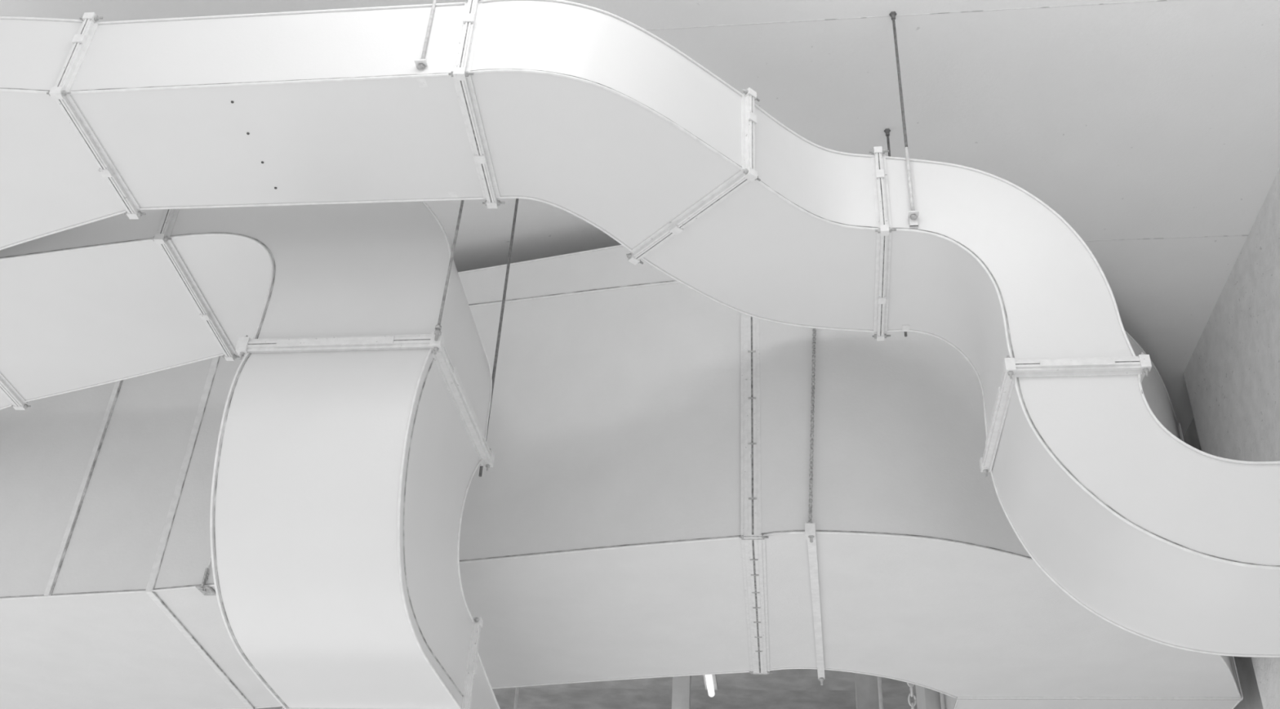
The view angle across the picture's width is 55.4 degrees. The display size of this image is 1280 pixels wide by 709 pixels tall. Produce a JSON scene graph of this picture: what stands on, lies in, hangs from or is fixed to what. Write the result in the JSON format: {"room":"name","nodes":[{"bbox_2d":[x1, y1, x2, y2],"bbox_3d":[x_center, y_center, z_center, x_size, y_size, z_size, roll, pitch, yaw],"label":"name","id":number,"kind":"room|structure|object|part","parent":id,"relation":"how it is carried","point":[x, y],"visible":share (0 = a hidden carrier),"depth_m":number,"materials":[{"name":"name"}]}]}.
{"room":"mechanical room","nodes":[
{"label":"mechanical room","id":0,"kind":"room"},
{"bbox_2d":[0,0,1279,708],"bbox_3d":[0.923,0.238,7.599,18.000,0.300,19.000,-1,-34,7],"label":"ceiling","id":1,"kind":"structure","parent":0,"point":[1153,120],"depth_m":5.31,"materials":[{"name":"paint"}]},
{"bbox_2d":[195,555,216,595],"bbox_3d":[-1.943,0.334,6.074,0.060,1.812,0.102,-1,-34,7],"label":"rod","id":2,"kind":"object","parent":1,"relation":"hanging from","point":[205,589],"visible":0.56,"depth_m":5.57,"materials":[{"name":"metal"}]},
{"bbox_3d":[-1.946,0.318,6.051,0.011,1.812,0.010,-1,-34,7],"label":"rod","id":3,"kind":"part","parent":2,"relation":"part of","materials":[{"name":"grey metal"}]},
{"bbox_2d":[414,0,436,87],"bbox_3d":[-0.661,-1.321,4.123,0.036,1.100,0.072,-1,-34,7],"label":"rod","id":4,"kind":"object","parent":1,"relation":"hanging from","point":[421,63],"visible":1,"depth_m":3.85,"materials":[{"name":"paint"}]},
{"bbox_2d":[414,58,427,66],"bbox_3d":[-0.687,-0.913,3.828,0.036,0.005,0.032,-1,-34,7],"label":"bracket","id":5,"kind":"object","parent":4,"relation":"attached to","point":[420,62],"depth_m":3.82,"materials":[{"name":"metal"}]},
{"bbox_3d":[-0.662,-1.344,4.119,0.011,1.066,0.010,-1,-34,7],"label":"rod","id":6,"kind":"part","parent":4,"relation":"part of","materials":[{"name":"white metal"}]},
{"bbox_2d":[434,200,464,340],"bbox_3d":[-0.648,-0.703,4.627,0.056,1.570,0.026,-1,-34,7],"label":"rod","id":7,"kind":"object","parent":1,"relation":"hanging from","point":[437,327],"visible":0.44,"depth_m":4.34,"materials":[{"name":"metal"}]},
{"bbox_2d":[448,191,457,197],"bbox_3d":[-0.628,-1.007,4.592,0.036,1.100,0.072,-1,-34,7],"label":"rod","id":8,"kind":"object","parent":1,"relation":"hanging from","point":[451,193],"visible":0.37,"depth_m":4.27,"materials":[{"name":"paint"}]},
{"bbox_2d":[0,0,1279,657],"bbox_3d":[-0.046,-0.099,4.050,5.694,1.705,1.314,3,-34,0],"label":"air duct","id":9,"kind":"object","parent":8,"relation":"hanging from","point":[583,111],"visible":1,"depth_m":4.05,"materials":[{"name":"white metal"}]},
{"bbox_3d":[-1.875,-0.842,3.925,0.035,0.028,0.028,0,-34,5],"label":"corner plate","id":10,"kind":"part","parent":9,"relation":"part of","materials":[{"name":"paint"}]},
{"bbox_3d":[-1.859,-1.136,4.121,0.035,0.028,0.028,0,-34,5],"label":"corner plate","id":11,"kind":"part","parent":9,"relation":"part of","materials":[{"name":"paint"}]},
{"bbox_3d":[-1.835,-0.510,4.420,0.035,0.028,0.028,0,-34,5],"label":"corner plate","id":12,"kind":"part","parent":9,"relation":"part of","materials":[{"name":"paint"}]},
{"bbox_3d":[-0.557,-0.869,3.775,0.035,0.028,0.028,0,-34,5],"label":"corner plate","id":13,"kind":"part","parent":9,"relation":"part of","materials":[{"name":"paint"}]},
{"bbox_3d":[-0.517,-0.532,4.277,0.035,0.028,0.028,0,-34,5],"label":"corner plate","id":14,"kind":"part","parent":9,"relation":"part of","materials":[{"name":"paint"}]},
{"bbox_3d":[-0.022,-0.355,4.501,0.035,0.028,0.028,26,-40,-31],"label":"corner plate","id":15,"kind":"part","parent":9,"relation":"part of","materials":[{"name":"paint"}]},
{"bbox_3d":[0.389,-0.916,4.300,0.035,0.028,0.028,26,-40,-31],"label":"corner plate","id":16,"kind":"part","parent":9,"relation":"part of","materials":[{"name":"paint"}]},
{"bbox_3d":[0.372,-0.605,4.093,0.035,0.028,0.028,26,-40,-31],"label":"corner plate","id":17,"kind":"part","parent":9,"relation":"part of","materials":[{"name":"paint"}]},
{"bbox_3d":[0.880,-0.749,4.510,0.030,0.028,0.029,-1,-34,7],"label":"corner plate","id":18,"kind":"part","parent":9,"relation":"part of","materials":[{"name":"paint"}]},
{"bbox_3d":[0.955,-0.074,4.843,0.030,0.028,0.029,-1,-34,7],"label":"corner plate","id":19,"kind":"part","parent":9,"relation":"part of","materials":[{"name":"paint"}]},
{"bbox_3d":[0.863,-0.438,4.303,0.030,0.028,0.029,-1,-34,7],"label":"corner plate","id":20,"kind":"part","parent":9,"relation":"part of","materials":[{"name":"paint"}]},
{"bbox_3d":[1.268,0.405,4.479,0.031,0.045,0.031,-1,-34,7],"label":"corner plate","id":21,"kind":"part","parent":9,"relation":"part of","materials":[{"name":"paint"}]},
{"bbox_3d":[1.193,0.038,3.934,0.031,0.045,0.031,-1,-34,7],"label":"corner plate","id":22,"kind":"part","parent":9,"relation":"part of","materials":[{"name":"paint"}]},
{"bbox_3d":[1.607,0.028,3.885,0.031,0.045,0.031,-1,-34,7],"label":"corner plate","id":23,"kind":"part","parent":9,"relation":"part of","materials":[{"name":"paint"}]},
{"bbox_2d":[478,198,518,476],"bbox_3d":[-0.603,-0.191,5.338,0.030,1.630,0.026,-1,-34,7],"label":"rod","id":24,"kind":"object","parent":1,"relation":"hanging from","point":[517,199],"visible":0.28,"depth_m":5.35,"materials":[{"name":"metal"}]},
{"bbox_2d":[0,200,500,708],"bbox_3d":[-2.391,0.971,5.768,3.826,1.962,3.574,-1,-34,7],"label":"air duct","id":25,"kind":"object","parent":24,"relation":"hanging from","point":[352,443],"visible":0.89,"depth_m":4.34,"materials":[{"name":"silver metal"}]},
{"bbox_3d":[-2.942,0.244,5.785,0.049,0.028,0.028,1,-34,4],"label":"corner plate","id":26,"kind":"part","parent":25,"relation":"part of","materials":[{"name":"paint"}]},
{"bbox_3d":[-1.834,-0.442,4.661,0.035,0.028,0.028,1,-34,4],"label":"corner plate","id":27,"kind":"part","parent":25,"relation":"part of","materials":[{"name":"paint"}]},
{"bbox_3d":[-1.794,0.009,5.335,0.035,0.028,0.028,1,-34,4],"label":"corner plate","id":28,"kind":"part","parent":25,"relation":"part of","materials":[{"name":"paint"}]},
{"bbox_3d":[-1.399,-0.028,4.312,0.038,0.057,0.038,-1,-34,7],"label":"corner plate","id":29,"kind":"part","parent":25,"relation":"part of","materials":[{"name":"paint"}]},
{"bbox_3d":[-0.703,-0.045,4.228,0.038,0.057,0.038,-1,-34,7],"label":"corner plate","id":30,"kind":"part","parent":25,"relation":"part of","materials":[{"name":"paint"}]},
{"bbox_3d":[-0.625,1.034,4.704,0.028,0.028,0.041,-1,-34,7],"label":"corner plate","id":31,"kind":"part","parent":25,"relation":"part of","materials":[{"name":"paint"}]},
{"bbox_3d":[-0.611,0.421,4.920,0.038,0.057,0.038,-1,-34,7],"label":"corner plate","id":32,"kind":"part","parent":25,"relation":"part of","materials":[{"name":"paint"}]},
{"bbox_2d":[702,674,717,697],"bbox_3d":[0.592,2.515,10.254,0.106,0.578,0.523,-1,-34,7],"label":"ceiling light","id":33,"kind":"object","parent":1,"relation":"hanging from","point":[710,680],"visible":0.62,"depth_m":10.13,"materials":[{"name":"white plastic"}]},
{"bbox_2d":[804,328,825,685],"bbox_3d":[0.845,0.428,5.952,0.125,1.847,1.719,-1,-34,7],"label":"rod","id":34,"kind":"object","parent":1,"relation":"hanging from","point":[810,527],"visible":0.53,"depth_m":5.14,"materials":[{"name":"paint"}]},
{"bbox_2d":[0,244,1243,708],"bbox_3d":[-0.453,1.237,7.144,7.154,1.629,4.208,-1,-34,7],"label":"air duct","id":35,"kind":"object","parent":34,"relation":"hanging from","point":[641,511],"visible":0.53,"depth_m":5.58,"materials":[{"name":"metal"}]},
{"bbox_3d":[0.449,0.727,4.850,0.073,0.016,0.016,-1,-34,6],"label":"corner plate","id":36,"kind":"part","parent":35,"relation":"part of","materials":[{"name":"paint"}]},
{"bbox_3d":[0.752,-0.047,5.270,0.105,1.820,0.015,-1,-34,7],"label":"rod","id":37,"kind":"part","parent":34,"relation":"part of","materials":[{"name":"paint"}]},
{"bbox_2d":[884,128,910,336],"bbox_3d":[1.078,-0.546,5.128,0.036,1.116,0.072,-1,-34,7],"label":"rod","id":38,"kind":"object","parent":1,"relation":"hanging from","point":[886,131],"visible":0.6,"depth_m":5.39,"materials":[{"name":"metal"}]},
{"bbox_2d":[888,11,919,228],"bbox_3d":[0.994,-0.904,4.613,0.036,1.098,0.072,-1,-34,7],"label":"rod","id":39,"kind":"object","parent":1,"relation":"hanging from","point":[913,215],"visible":1,"depth_m":4.51,"materials":[{"name":"metal"}]},
{"bbox_3d":[0.993,-0.927,4.610,0.011,1.064,0.010,-1,-34,7],"label":"rod","id":40,"kind":"part","parent":39,"relation":"part of","materials":[{"name":"metal"}]},
{"bbox_2d":[907,210,919,217],"bbox_3d":[0.969,-0.497,4.319,0.036,0.005,0.032,-1,-34,7],"label":"bracket","id":41,"kind":"object","parent":39,"relation":"attached to","point":[912,214],"depth_m":4.31,"materials":[{"name":"metal"}]},
{"bbox_2d":[906,682,915,708],"bbox_3d":[1.556,1.475,7.165,0.037,2.210,0.037,26,-40,-30],"label":"chain","id":42,"kind":"object","parent":1,"relation":"hanging from","point":[912,704],"visible":0.11,"depth_m":6.86,"materials":[{"name":"metal"}]},
{"bbox_2d":[1183,417,1262,708],"bbox_3d":[3.924,5.009,9.277,0.480,5.500,9.460,-1,-34,7],"label":"wall","id":43,"kind":"structure","parent":0,"point":[1248,682],"depth_m":6.61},
{"bbox_2d":[519,668,915,690],"bbox_3d":[-1.871,2.920,11.364,11.420,0.250,0.350,-1,-34,7],"label":"wall","id":44,"kind":"structure","parent":43,"relation":"attached to","point":[790,678],"depth_m":10.92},
{"bbox_2d":[1183,168,1279,708],"bbox_3d":[2.781,-0.148,1.623,0.660,5.500,9.140,-1,-34,7],"label":"wall","id":45,"kind":"structure","parent":0,"point":[1232,374],"depth_m":5.95,"materials":[{"name":"paint"}]},
{"bbox_2d":[645,0,1172,30],"bbox_3d":[-2.789,-1.274,5.374,11.240,0.011,0.004,-1,-34,7],"label":"ceiling joint","id":46,"kind":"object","parent":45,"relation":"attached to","point":[1156,0],"depth_m":4.90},
{"bbox_2d":[1086,235,1247,240],"bbox_3d":[2.095,-0.562,6.036,1.740,0.011,0.004,-1,-34,7],"label":"ceiling joint","id":47,"kind":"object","parent":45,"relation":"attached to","point":[1228,235],"depth_m":5.97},
{"bbox_3d":[0.657,5.020,4.417,18.000,0.200,19.000,-1,-34,7],"label":"floor","id":48,"kind":"structure","parent":0,"visible":0},
{"bbox_2d":[513,686,519,708],"bbox_3d":[-0.807,3.080,6.773,0.040,5.500,0.039,-1,-34,7],"label":"pipe","id":49,"kind":"object","parent":48,"relation":"on","point":[517,691],"visible":0.02,"depth_m":7.42,"materials":[{"name":"metal"}]},
{"bbox_2d":[671,675,691,708],"bbox_3d":[0.230,4.094,8.211,0.130,5.500,0.130,-1,-34,7],"label":"concrete column","id":50,"kind":"structure","parent":48,"relation":"on","point":[682,685],"depth_m":9.17,"materials":[{"name":"grey concrete"}]},
{"bbox_2d":[854,672,883,708],"bbox_3d":[1.726,4.411,8.562,0.200,5.500,0.200,-1,-34,7],"label":"concrete column","id":51,"kind":"structure","parent":48,"relation":"on","point":[866,685],"depth_m":9.62,"materials":[{"name":"grey concrete"}]},
{"bbox_2d":[877,675,883,708],"bbox_3d":[1.325,2.916,6.348,0.040,5.500,0.039,-1,-34,7],"label":"pipe","id":52,"kind":"object","parent":48,"relation":"on","point":[879,678],"visible":0.02,"depth_m":6.99,"materials":[{"name":"metal"}]},
{"bbox_2d":[924,687,941,708],"bbox_3d":[1.615,2.908,6.313,0.151,5.500,0.147,-1,-34,7],"label":"pipe","id":53,"kind":"object","parent":48,"relation":"on","point":[932,697],"visible":0.02,"depth_m":6.91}
]}

